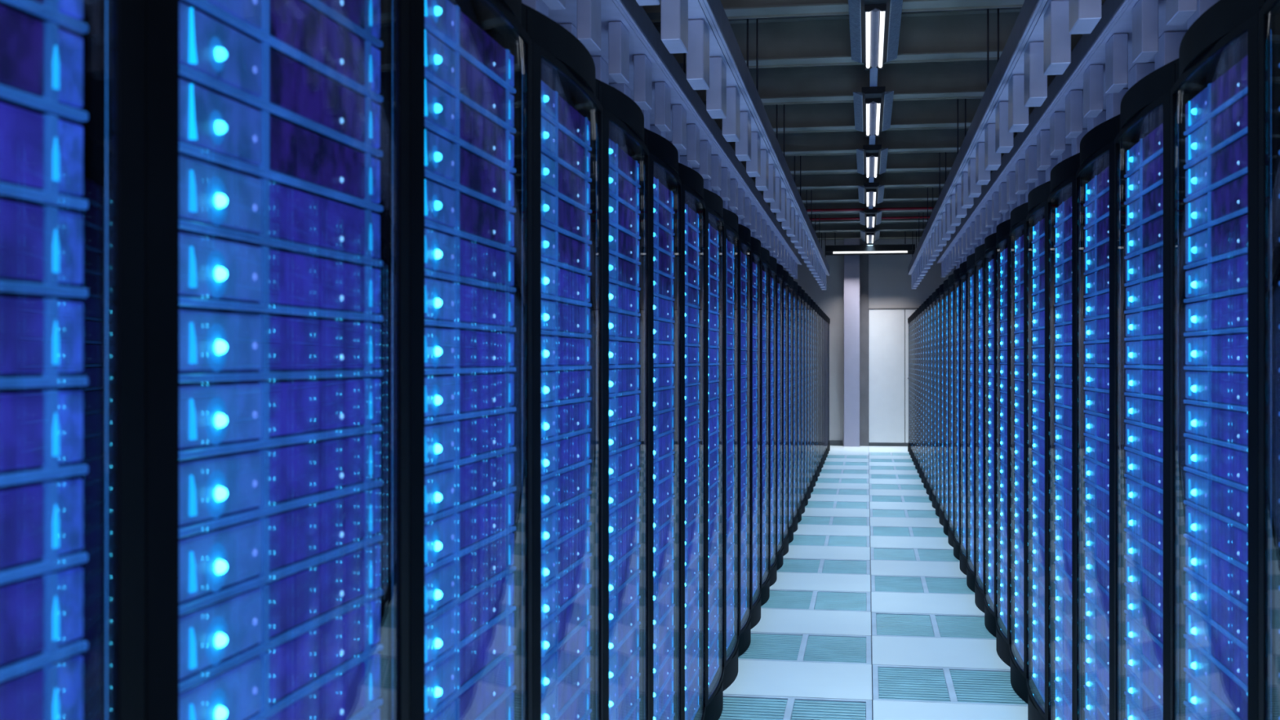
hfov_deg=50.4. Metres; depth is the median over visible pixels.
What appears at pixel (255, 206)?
indicator light
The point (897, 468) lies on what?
floor vent
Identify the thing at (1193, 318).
light
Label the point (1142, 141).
tall cabinet
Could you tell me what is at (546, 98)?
light
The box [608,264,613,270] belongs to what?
light
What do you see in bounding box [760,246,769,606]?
tall cabinet
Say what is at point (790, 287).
tall cabinet
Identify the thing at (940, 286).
tall cabinet
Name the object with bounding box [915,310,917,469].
tall cabinet
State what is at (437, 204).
light
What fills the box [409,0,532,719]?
tall cabinet
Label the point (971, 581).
tall cabinet
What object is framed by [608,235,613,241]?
light
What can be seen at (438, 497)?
light
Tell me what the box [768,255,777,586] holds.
tall cabinet
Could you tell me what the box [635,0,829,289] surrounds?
cable tray
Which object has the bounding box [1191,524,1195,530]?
light
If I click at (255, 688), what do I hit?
indicator light
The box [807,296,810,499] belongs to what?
tall cabinet
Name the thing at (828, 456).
floor vent
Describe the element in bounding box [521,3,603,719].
tall cabinet
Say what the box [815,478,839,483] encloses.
floor vent
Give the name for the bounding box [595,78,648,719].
tall cabinet
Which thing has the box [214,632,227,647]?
light
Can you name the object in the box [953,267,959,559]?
tall cabinet
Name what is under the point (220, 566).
light
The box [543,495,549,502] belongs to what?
light
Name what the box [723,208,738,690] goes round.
tall cabinet
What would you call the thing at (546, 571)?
light
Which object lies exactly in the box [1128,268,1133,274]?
light
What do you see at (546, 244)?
light
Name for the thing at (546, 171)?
light
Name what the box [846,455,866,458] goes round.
floor vent
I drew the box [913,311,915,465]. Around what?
tall cabinet
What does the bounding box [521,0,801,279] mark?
cable tray
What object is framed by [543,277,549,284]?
light
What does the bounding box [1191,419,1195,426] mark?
light
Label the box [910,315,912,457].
tall cabinet
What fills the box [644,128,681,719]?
tall cabinet
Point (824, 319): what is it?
tall cabinet
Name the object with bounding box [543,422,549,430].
light
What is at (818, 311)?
tall cabinet
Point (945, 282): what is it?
tall cabinet
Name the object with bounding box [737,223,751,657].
tall cabinet
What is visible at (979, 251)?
tall cabinet
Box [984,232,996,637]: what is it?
tall cabinet
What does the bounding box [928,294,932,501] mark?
tall cabinet
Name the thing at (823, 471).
floor vent
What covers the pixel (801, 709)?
floor vent
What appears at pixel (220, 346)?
light
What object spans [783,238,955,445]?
wall
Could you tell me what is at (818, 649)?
floor vent
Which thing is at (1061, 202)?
tall cabinet
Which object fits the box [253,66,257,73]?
indicator light
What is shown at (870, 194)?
ceiling lamp
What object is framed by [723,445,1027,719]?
floor
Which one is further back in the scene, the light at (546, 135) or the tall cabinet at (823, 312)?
the tall cabinet at (823, 312)
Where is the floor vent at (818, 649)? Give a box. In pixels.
[803,635,866,662]
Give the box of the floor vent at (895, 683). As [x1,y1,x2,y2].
[878,666,950,701]
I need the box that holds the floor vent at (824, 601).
[814,591,866,610]
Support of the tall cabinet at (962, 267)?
on the floor at (754, 677)
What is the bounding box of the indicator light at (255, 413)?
[253,411,257,418]
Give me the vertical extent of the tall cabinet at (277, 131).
1.856 m
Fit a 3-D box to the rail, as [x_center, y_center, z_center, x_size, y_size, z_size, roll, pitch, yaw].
[1.539,-1.771,8.969,0.048,0.015,22.200,0,0,9]
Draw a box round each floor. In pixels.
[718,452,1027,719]
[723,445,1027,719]
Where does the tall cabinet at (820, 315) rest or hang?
on the floor at (754, 677)
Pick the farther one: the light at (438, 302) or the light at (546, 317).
the light at (546, 317)
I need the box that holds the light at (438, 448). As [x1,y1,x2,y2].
[435,444,442,453]
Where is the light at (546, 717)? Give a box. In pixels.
[543,714,549,719]
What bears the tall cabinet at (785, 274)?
on the floor at (754, 677)
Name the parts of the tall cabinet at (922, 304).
glass door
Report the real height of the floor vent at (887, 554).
0.026 m
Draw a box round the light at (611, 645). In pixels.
[608,643,613,648]
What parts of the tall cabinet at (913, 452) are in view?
glass door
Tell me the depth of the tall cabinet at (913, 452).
17.36 m
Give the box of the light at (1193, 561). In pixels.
[1191,558,1195,564]
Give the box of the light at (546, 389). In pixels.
[543,386,549,393]
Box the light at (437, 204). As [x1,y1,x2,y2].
[434,200,442,210]
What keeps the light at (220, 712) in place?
on the tall cabinet at (277, 131)
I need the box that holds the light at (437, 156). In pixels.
[434,151,442,161]
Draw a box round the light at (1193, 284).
[1191,281,1195,288]
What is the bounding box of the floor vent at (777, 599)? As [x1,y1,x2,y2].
[760,591,813,608]
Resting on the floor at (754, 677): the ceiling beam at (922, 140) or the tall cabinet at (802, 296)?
the tall cabinet at (802, 296)
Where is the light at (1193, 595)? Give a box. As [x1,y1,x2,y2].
[1191,592,1195,599]
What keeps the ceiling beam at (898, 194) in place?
attached to the wall
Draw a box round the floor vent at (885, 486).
[871,484,898,489]
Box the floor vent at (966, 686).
[949,670,1027,704]
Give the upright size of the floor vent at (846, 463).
0.026 m
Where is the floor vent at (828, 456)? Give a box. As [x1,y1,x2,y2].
[826,455,844,457]
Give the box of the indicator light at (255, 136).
[253,134,257,142]
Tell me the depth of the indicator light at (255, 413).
1.24 m
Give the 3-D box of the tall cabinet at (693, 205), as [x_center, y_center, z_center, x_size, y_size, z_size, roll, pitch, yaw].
[-0.301,0.341,4.359,1.000,1.856,0.597,0,0,9]
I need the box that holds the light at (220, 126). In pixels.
[214,120,227,134]
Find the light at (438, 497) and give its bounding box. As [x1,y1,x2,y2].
[435,493,442,502]
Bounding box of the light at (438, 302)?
[435,297,442,307]
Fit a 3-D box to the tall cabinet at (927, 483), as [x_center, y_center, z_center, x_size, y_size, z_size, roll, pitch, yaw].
[3.224,0.341,12.895,1.000,1.856,0.597,0,0,9]
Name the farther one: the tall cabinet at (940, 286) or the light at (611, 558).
the tall cabinet at (940, 286)
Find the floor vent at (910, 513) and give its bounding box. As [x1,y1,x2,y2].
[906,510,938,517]
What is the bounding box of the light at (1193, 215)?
[1191,212,1196,218]
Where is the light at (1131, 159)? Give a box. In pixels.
[1128,156,1133,162]
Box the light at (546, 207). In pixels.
[543,204,549,211]
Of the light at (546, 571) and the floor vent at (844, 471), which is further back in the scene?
the floor vent at (844, 471)
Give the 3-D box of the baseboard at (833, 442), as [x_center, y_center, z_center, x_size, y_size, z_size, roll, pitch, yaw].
[3.381,1.232,20.109,5.000,0.075,0.018,0,0,9]
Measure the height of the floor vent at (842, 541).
0.026 m
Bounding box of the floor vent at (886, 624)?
[875,613,934,636]
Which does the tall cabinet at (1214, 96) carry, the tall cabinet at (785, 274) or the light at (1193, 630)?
the light at (1193, 630)
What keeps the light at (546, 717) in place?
on the tall cabinet at (567, 111)
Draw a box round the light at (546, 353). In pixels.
[543,350,549,357]
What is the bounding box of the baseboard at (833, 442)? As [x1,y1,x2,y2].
[829,440,907,446]
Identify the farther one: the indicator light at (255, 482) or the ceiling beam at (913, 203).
the ceiling beam at (913, 203)
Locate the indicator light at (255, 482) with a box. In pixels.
[253,480,257,487]
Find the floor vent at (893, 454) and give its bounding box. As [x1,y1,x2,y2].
[892,453,910,455]
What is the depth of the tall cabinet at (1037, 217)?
4.79 m
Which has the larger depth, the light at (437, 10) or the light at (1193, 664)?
the light at (1193, 664)
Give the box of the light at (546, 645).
[543,641,549,648]
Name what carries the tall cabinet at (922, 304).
on the floor at (754, 677)
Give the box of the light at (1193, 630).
[1191,627,1195,634]
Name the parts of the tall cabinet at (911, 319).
glass door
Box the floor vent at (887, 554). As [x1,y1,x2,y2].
[874,548,915,560]
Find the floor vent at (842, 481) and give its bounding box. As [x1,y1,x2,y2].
[840,479,866,483]
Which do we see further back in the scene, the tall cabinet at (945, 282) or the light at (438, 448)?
the tall cabinet at (945, 282)
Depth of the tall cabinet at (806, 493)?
12.22 m
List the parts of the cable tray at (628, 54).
hanging post, hanging post, hanging post, hanging post, hanging post, hanging post, hanging post, hanging post, hanging post, hanging post, hanging post, hanging post, hanging post, hanger rod, hanging post, hanging post, hanging post, hanging post, rail, hanging post, hanging post, hanging post, hanging post, hanging post, hanging post, hanging post, hanging post, hanging post, hanging post, hanging post, hanging post, hanging post, hanging post, hanging post, hanging post, hanging post, hanging post, hanging post, hanging post, hanging post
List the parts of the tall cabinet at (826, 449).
glass door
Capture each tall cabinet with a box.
[0,0,145,719]
[145,0,409,719]
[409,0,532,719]
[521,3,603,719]
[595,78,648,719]
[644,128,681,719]
[678,162,705,719]
[703,188,724,719]
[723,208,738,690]
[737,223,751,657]
[750,236,760,628]
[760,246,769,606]
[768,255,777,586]
[776,263,782,569]
[782,270,788,555]
[787,275,793,543]
[792,280,797,532]
[796,284,801,523]
[800,288,804,514]
[804,293,808,506]
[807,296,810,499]
[809,298,813,493]
[812,301,815,487]
[814,303,817,481]
[817,306,819,476]
[818,308,821,472]
[820,310,822,468]
[822,311,824,464]
[823,313,826,460]
[825,315,827,457]
[826,316,828,453]
[827,318,830,451]
[907,317,909,452]
[909,316,911,454]
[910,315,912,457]
[911,313,914,462]
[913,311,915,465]
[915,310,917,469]
[916,307,919,473]
[919,306,921,478]
[920,303,924,483]
[923,301,926,488]
[925,297,929,494]
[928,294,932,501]
[932,291,936,508]
[935,288,939,516]
[938,283,943,525]
[943,279,948,535]
[947,274,954,546]
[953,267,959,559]
[959,261,966,575]
[966,253,975,592]
[974,244,984,613]
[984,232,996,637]
[995,218,1010,666]
[1009,202,1027,703]
[1026,180,1050,719]
[1047,152,1079,719]
[1075,114,1119,719]
[1114,57,1178,719]
[1169,0,1266,719]
[1258,0,1279,719]
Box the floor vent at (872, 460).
[871,458,892,462]
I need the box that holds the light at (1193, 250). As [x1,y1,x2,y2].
[1191,246,1196,253]
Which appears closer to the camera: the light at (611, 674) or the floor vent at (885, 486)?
the light at (611, 674)
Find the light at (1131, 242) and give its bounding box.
[1128,240,1133,245]
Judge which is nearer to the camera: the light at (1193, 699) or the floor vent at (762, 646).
the light at (1193, 699)
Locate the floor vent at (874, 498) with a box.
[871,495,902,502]
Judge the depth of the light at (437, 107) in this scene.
1.76 m
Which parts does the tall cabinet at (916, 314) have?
glass door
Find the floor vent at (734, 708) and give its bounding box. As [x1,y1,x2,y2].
[718,697,787,719]
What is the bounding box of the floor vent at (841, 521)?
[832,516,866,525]
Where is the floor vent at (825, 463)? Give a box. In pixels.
[822,462,843,465]
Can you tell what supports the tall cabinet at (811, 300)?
on the floor at (754, 677)
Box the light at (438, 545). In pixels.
[435,541,442,551]
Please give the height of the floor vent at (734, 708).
0.026 m
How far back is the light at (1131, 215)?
3.06 m
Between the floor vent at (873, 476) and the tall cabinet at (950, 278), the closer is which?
the tall cabinet at (950, 278)
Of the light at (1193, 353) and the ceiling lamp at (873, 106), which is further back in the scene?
the ceiling lamp at (873, 106)
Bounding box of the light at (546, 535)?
[543,532,549,539]
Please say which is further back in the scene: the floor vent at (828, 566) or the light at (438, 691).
the floor vent at (828, 566)
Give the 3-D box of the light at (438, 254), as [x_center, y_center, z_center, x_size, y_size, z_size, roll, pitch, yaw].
[-0.263,-0.137,1.762,0.015,0.012,0.012,0,0,9]
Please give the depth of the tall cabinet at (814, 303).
14.00 m
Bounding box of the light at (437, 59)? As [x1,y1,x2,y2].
[434,54,442,64]
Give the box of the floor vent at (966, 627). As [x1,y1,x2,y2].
[935,615,995,639]
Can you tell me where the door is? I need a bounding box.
[868,307,917,442]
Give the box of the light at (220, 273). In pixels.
[214,266,227,280]
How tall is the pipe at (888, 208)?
0.040 m
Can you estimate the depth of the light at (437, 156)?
1.76 m
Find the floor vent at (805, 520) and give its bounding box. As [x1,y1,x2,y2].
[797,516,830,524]
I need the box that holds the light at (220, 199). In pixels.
[214,193,227,208]
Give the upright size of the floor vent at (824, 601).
0.026 m
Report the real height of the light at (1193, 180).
0.012 m
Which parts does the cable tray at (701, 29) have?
hanging post, hanging post, hanging post, hanging post, hanging post, hanging post, hanger rod, hanging post, hanger rod, tray plate, hanging post, rail, hanging post, hanging post, hanger rod, hanging post, hanger rod, hanging post, hanging post, hanging post, hanger rod, hanging post, hanger rod, hanging post, hanging post, hanging post, hanging post, hanger rod, hanging post, hanging post, hanging post, hanging post, hanger rod, hanging post, hanging post, hanging post, hanging post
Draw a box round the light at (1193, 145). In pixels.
[1191,142,1196,149]
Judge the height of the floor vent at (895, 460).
0.026 m
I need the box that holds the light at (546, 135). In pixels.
[543,131,549,138]
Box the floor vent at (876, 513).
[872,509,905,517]
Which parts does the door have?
frame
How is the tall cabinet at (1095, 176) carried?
on the floor at (754, 677)
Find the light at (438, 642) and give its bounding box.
[435,638,442,648]
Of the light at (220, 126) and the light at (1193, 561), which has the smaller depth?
the light at (220, 126)
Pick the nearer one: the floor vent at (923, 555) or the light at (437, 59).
the light at (437, 59)
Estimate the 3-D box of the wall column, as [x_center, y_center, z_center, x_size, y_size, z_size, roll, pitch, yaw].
[3.124,-0.541,20.059,0.230,3.620,0.200,0,0,9]
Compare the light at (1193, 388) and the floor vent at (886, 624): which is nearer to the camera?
the light at (1193, 388)
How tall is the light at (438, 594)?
0.012 m
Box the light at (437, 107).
[434,103,442,113]
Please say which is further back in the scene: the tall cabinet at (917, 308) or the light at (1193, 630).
the tall cabinet at (917, 308)
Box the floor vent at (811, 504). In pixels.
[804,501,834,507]
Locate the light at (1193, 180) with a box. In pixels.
[1191,177,1196,184]
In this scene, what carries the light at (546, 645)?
on the tall cabinet at (567, 111)
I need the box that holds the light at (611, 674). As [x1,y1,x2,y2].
[608,671,613,677]
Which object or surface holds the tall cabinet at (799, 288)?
on the floor at (754, 677)
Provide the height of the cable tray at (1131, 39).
1.172 m
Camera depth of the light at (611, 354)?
2.94 m
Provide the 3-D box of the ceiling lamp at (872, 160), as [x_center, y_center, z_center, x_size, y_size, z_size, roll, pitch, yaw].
[2.026,-1.723,11.884,0.260,0.080,1.510,0,0,9]
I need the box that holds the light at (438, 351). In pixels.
[435,346,442,355]
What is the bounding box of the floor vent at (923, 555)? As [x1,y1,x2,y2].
[917,549,959,561]
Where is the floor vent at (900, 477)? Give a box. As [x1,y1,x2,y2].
[897,475,920,479]
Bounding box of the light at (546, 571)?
[543,568,549,575]
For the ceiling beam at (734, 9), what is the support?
attached to the wall
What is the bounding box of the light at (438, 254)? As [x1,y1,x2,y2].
[435,249,442,258]
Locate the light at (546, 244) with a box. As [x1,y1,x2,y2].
[543,240,549,248]
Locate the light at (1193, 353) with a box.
[1191,350,1195,357]
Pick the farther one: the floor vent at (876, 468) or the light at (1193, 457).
the floor vent at (876, 468)
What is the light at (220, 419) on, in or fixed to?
on the tall cabinet at (277, 131)
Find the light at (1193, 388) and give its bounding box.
[1191,385,1195,391]
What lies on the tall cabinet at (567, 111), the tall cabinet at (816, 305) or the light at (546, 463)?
the light at (546, 463)
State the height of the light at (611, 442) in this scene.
0.012 m
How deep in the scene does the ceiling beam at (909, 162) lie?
12.80 m
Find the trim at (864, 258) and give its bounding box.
[860,240,868,445]
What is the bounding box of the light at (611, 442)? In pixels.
[608,439,613,444]
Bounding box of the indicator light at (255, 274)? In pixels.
[253,272,257,280]
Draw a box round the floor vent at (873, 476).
[871,474,896,479]
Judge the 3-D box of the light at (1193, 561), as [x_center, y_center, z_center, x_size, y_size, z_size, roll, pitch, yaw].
[1.010,0.367,2.473,0.015,0.012,0.012,0,0,9]
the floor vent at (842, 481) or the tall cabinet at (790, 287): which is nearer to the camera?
the tall cabinet at (790, 287)
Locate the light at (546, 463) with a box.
[543,459,549,466]
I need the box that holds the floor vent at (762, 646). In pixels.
[737,633,802,660]
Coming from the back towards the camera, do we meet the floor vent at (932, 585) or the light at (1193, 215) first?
the floor vent at (932, 585)
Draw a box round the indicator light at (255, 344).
[253,342,257,349]
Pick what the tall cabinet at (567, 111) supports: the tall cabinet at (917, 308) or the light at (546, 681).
the light at (546, 681)
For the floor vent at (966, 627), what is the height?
0.026 m
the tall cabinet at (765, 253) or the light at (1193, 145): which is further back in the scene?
the tall cabinet at (765, 253)
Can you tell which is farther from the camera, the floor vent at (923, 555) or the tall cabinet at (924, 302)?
the tall cabinet at (924, 302)
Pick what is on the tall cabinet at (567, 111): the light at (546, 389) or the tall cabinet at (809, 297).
the light at (546, 389)
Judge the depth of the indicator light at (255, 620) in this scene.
1.24 m
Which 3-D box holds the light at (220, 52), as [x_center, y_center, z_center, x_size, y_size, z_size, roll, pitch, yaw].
[-0.362,-0.263,1.170,0.015,0.012,0.012,0,0,9]
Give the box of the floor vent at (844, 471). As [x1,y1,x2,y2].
[843,470,866,473]
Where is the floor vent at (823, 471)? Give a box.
[819,469,841,473]
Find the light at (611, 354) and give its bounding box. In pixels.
[608,351,613,357]
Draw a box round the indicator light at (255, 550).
[253,548,257,556]
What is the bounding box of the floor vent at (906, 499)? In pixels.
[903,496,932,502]
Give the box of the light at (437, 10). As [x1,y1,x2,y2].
[434,6,442,15]
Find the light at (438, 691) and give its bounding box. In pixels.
[435,687,442,697]
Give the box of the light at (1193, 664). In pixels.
[1191,662,1195,669]
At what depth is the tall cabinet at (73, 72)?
0.96 m
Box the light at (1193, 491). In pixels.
[1191,488,1195,495]
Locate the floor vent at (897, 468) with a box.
[895,466,916,470]
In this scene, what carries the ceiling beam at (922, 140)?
attached to the wall
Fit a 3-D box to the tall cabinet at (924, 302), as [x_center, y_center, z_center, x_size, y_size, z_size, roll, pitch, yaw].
[3.323,0.341,13.487,1.000,1.856,0.597,0,0,9]
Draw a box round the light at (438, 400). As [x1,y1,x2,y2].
[435,395,442,404]
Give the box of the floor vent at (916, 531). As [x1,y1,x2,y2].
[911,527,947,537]
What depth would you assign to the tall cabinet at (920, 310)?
15.00 m
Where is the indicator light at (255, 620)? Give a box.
[253,617,257,625]
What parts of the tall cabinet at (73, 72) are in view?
glass door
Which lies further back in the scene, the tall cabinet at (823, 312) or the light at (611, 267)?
the tall cabinet at (823, 312)
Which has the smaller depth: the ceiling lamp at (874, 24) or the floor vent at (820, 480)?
the ceiling lamp at (874, 24)
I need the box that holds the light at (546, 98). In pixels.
[543,95,549,102]
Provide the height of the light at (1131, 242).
0.012 m
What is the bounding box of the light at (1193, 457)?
[1191,454,1195,461]
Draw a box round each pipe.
[805,206,967,211]
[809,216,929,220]
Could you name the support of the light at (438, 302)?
on the tall cabinet at (471, 60)
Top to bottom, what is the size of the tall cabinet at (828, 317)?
1.856 m
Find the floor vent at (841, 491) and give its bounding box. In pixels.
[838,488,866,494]
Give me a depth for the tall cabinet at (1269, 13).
1.98 m
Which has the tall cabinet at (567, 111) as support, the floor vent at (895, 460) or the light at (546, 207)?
the light at (546, 207)
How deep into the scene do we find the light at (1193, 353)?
2.47 m
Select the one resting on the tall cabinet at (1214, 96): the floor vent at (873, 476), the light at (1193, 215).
the light at (1193, 215)
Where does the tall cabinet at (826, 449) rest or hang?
on the floor at (754, 677)
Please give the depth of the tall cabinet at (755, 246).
6.82 m
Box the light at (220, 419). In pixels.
[214,413,227,427]
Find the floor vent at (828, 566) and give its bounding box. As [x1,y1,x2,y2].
[822,560,866,573]
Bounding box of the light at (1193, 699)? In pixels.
[1191,697,1195,703]
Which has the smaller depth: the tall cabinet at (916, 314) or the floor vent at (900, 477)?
the floor vent at (900, 477)
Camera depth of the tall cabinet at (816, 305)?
14.59 m
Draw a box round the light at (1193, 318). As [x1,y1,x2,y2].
[1191,315,1195,322]
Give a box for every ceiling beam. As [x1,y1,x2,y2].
[642,0,1105,22]
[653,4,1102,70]
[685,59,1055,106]
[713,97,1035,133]
[729,128,1017,155]
[740,151,1004,174]
[751,170,992,190]
[760,186,982,204]
[768,200,967,214]
[775,212,932,224]
[784,222,927,232]
[789,231,923,239]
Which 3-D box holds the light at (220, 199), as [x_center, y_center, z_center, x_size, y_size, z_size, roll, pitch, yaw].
[-0.362,-0.137,1.170,0.015,0.012,0.012,0,0,9]
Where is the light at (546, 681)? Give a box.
[543,677,549,684]
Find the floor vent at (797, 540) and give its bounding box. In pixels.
[788,535,826,545]
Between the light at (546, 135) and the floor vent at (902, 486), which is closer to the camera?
the light at (546, 135)
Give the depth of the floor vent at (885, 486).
13.62 m
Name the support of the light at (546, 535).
on the tall cabinet at (567, 111)
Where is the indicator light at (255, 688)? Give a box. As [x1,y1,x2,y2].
[253,686,257,694]
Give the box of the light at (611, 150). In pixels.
[608,148,613,154]
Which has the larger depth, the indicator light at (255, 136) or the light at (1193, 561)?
the light at (1193, 561)
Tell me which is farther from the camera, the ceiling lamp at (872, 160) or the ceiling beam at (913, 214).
the ceiling beam at (913, 214)
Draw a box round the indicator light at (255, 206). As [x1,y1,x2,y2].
[253,204,257,211]
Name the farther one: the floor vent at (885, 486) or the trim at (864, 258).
the trim at (864, 258)
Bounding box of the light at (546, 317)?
[543,313,549,320]
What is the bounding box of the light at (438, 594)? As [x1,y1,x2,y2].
[435,590,442,599]
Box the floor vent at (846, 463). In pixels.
[844,462,866,465]
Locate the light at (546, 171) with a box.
[543,168,549,175]
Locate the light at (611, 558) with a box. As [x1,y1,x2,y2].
[608,555,613,561]
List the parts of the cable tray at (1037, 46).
hanger rod, hanging post, hanging post, hanging post, hanging post, hanger rod, hanging post, hanging post, hanging post, hanging post, hanger rod, hanging post, hanging post, hanging post, hanging post, hanger rod, hanging post, hanger rod, hanging post, hanging post, hanging post, hanger rod, hanging post, hanger rod, hanging post, hanging post, rail, hanging post, hanger rod, hanging post, hanger rod, hanging post, hanging post, hanging post, hanging post, hanging post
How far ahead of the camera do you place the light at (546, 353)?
2.35 m
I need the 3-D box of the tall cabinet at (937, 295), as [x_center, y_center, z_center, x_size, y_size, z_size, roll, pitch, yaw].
[2.927,0.341,11.120,1.000,1.856,0.597,0,0,9]
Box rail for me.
[868,66,877,228]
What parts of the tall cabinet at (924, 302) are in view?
glass door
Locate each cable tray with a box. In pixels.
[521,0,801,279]
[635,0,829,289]
[907,0,1101,288]
[936,0,1219,277]
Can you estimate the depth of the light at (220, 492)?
1.17 m
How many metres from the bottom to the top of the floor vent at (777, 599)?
0.026 m
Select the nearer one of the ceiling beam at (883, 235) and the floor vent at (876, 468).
the floor vent at (876, 468)
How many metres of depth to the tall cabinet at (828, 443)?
18.92 m
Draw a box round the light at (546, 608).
[543,604,549,612]
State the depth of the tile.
7.71 m
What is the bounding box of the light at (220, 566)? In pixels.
[214,560,227,573]
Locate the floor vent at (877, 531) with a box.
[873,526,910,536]
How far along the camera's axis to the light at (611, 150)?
2.94 m
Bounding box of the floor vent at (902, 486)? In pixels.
[900,484,925,489]
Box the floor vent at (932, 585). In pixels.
[924,577,974,594]
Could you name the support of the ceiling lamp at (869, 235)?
attached to the rail
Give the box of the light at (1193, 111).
[1191,107,1196,115]
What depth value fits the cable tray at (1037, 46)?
5.93 m
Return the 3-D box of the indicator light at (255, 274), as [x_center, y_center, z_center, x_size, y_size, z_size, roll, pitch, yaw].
[-0.352,-0.076,1.242,0.005,0.007,0.007,0,0,-7]
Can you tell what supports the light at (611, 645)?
on the tall cabinet at (625, 151)
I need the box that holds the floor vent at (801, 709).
[791,699,865,719]
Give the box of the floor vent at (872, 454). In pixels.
[870,453,890,455]
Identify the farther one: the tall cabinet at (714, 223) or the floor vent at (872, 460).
the floor vent at (872, 460)
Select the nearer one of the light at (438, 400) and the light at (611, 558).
the light at (438, 400)
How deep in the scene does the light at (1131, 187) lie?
3.06 m
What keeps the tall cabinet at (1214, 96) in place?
on the floor at (754, 677)
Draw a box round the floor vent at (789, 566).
[777,559,820,573]
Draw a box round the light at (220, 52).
[214,46,227,61]
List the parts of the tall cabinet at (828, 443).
glass door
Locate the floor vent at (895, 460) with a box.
[893,459,913,462]
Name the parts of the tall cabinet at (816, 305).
glass door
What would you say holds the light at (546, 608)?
on the tall cabinet at (567, 111)
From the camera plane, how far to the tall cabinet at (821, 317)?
16.37 m
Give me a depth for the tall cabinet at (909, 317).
18.55 m
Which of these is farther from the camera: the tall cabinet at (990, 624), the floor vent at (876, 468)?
the floor vent at (876, 468)
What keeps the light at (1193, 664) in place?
on the tall cabinet at (1214, 96)
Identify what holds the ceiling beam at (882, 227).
attached to the wall
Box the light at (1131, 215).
[1128,212,1133,217]
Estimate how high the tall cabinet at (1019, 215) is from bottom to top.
1.856 m
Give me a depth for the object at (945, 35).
8.03 m
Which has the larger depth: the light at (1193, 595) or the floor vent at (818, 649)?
the floor vent at (818, 649)
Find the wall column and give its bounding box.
[844,238,859,446]
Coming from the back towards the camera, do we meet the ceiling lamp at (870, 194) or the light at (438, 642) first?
the ceiling lamp at (870, 194)
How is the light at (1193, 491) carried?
on the tall cabinet at (1214, 96)
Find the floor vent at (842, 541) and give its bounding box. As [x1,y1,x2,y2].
[827,536,866,546]
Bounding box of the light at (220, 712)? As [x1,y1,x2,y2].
[214,706,227,719]
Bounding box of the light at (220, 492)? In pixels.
[214,486,227,501]
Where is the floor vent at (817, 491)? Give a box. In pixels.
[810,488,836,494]
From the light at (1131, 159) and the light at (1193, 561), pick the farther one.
the light at (1131, 159)
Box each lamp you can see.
[825,231,915,255]
[848,0,902,70]
[853,86,893,137]
[856,144,888,178]
[857,182,884,207]
[859,208,881,227]
[860,228,879,244]
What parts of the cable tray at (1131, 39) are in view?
hanging post, hanging post, hanging post, hanging post, hanging post, hanging post, hanging post, hanging post, hanging post, hanging post, hanging post, hanging post, hanging post, hanging post, hanging post, hanging post, hanging post, hanging post, hanging post, hanging post, hanging post, hanging post, hanging post, hanging post, hanging post, hanging post, hanging post, hanging post, hanging post, rail, hanging post, hanging post, hanging post, hanging post, hanging post, hanging post, hanging post, hanging post, hanging post, hanging post, hanging post, hanging post, hanging post, hanging post, hanging post, hanging post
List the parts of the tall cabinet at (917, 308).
glass door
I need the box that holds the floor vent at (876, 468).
[871,466,893,470]
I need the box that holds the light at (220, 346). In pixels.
[214,340,227,354]
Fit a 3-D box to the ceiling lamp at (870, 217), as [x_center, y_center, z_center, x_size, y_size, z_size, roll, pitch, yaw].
[2.817,-1.723,16.618,0.260,0.080,1.510,0,0,9]
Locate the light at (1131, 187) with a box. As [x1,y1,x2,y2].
[1128,184,1133,190]
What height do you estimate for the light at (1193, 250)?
0.012 m

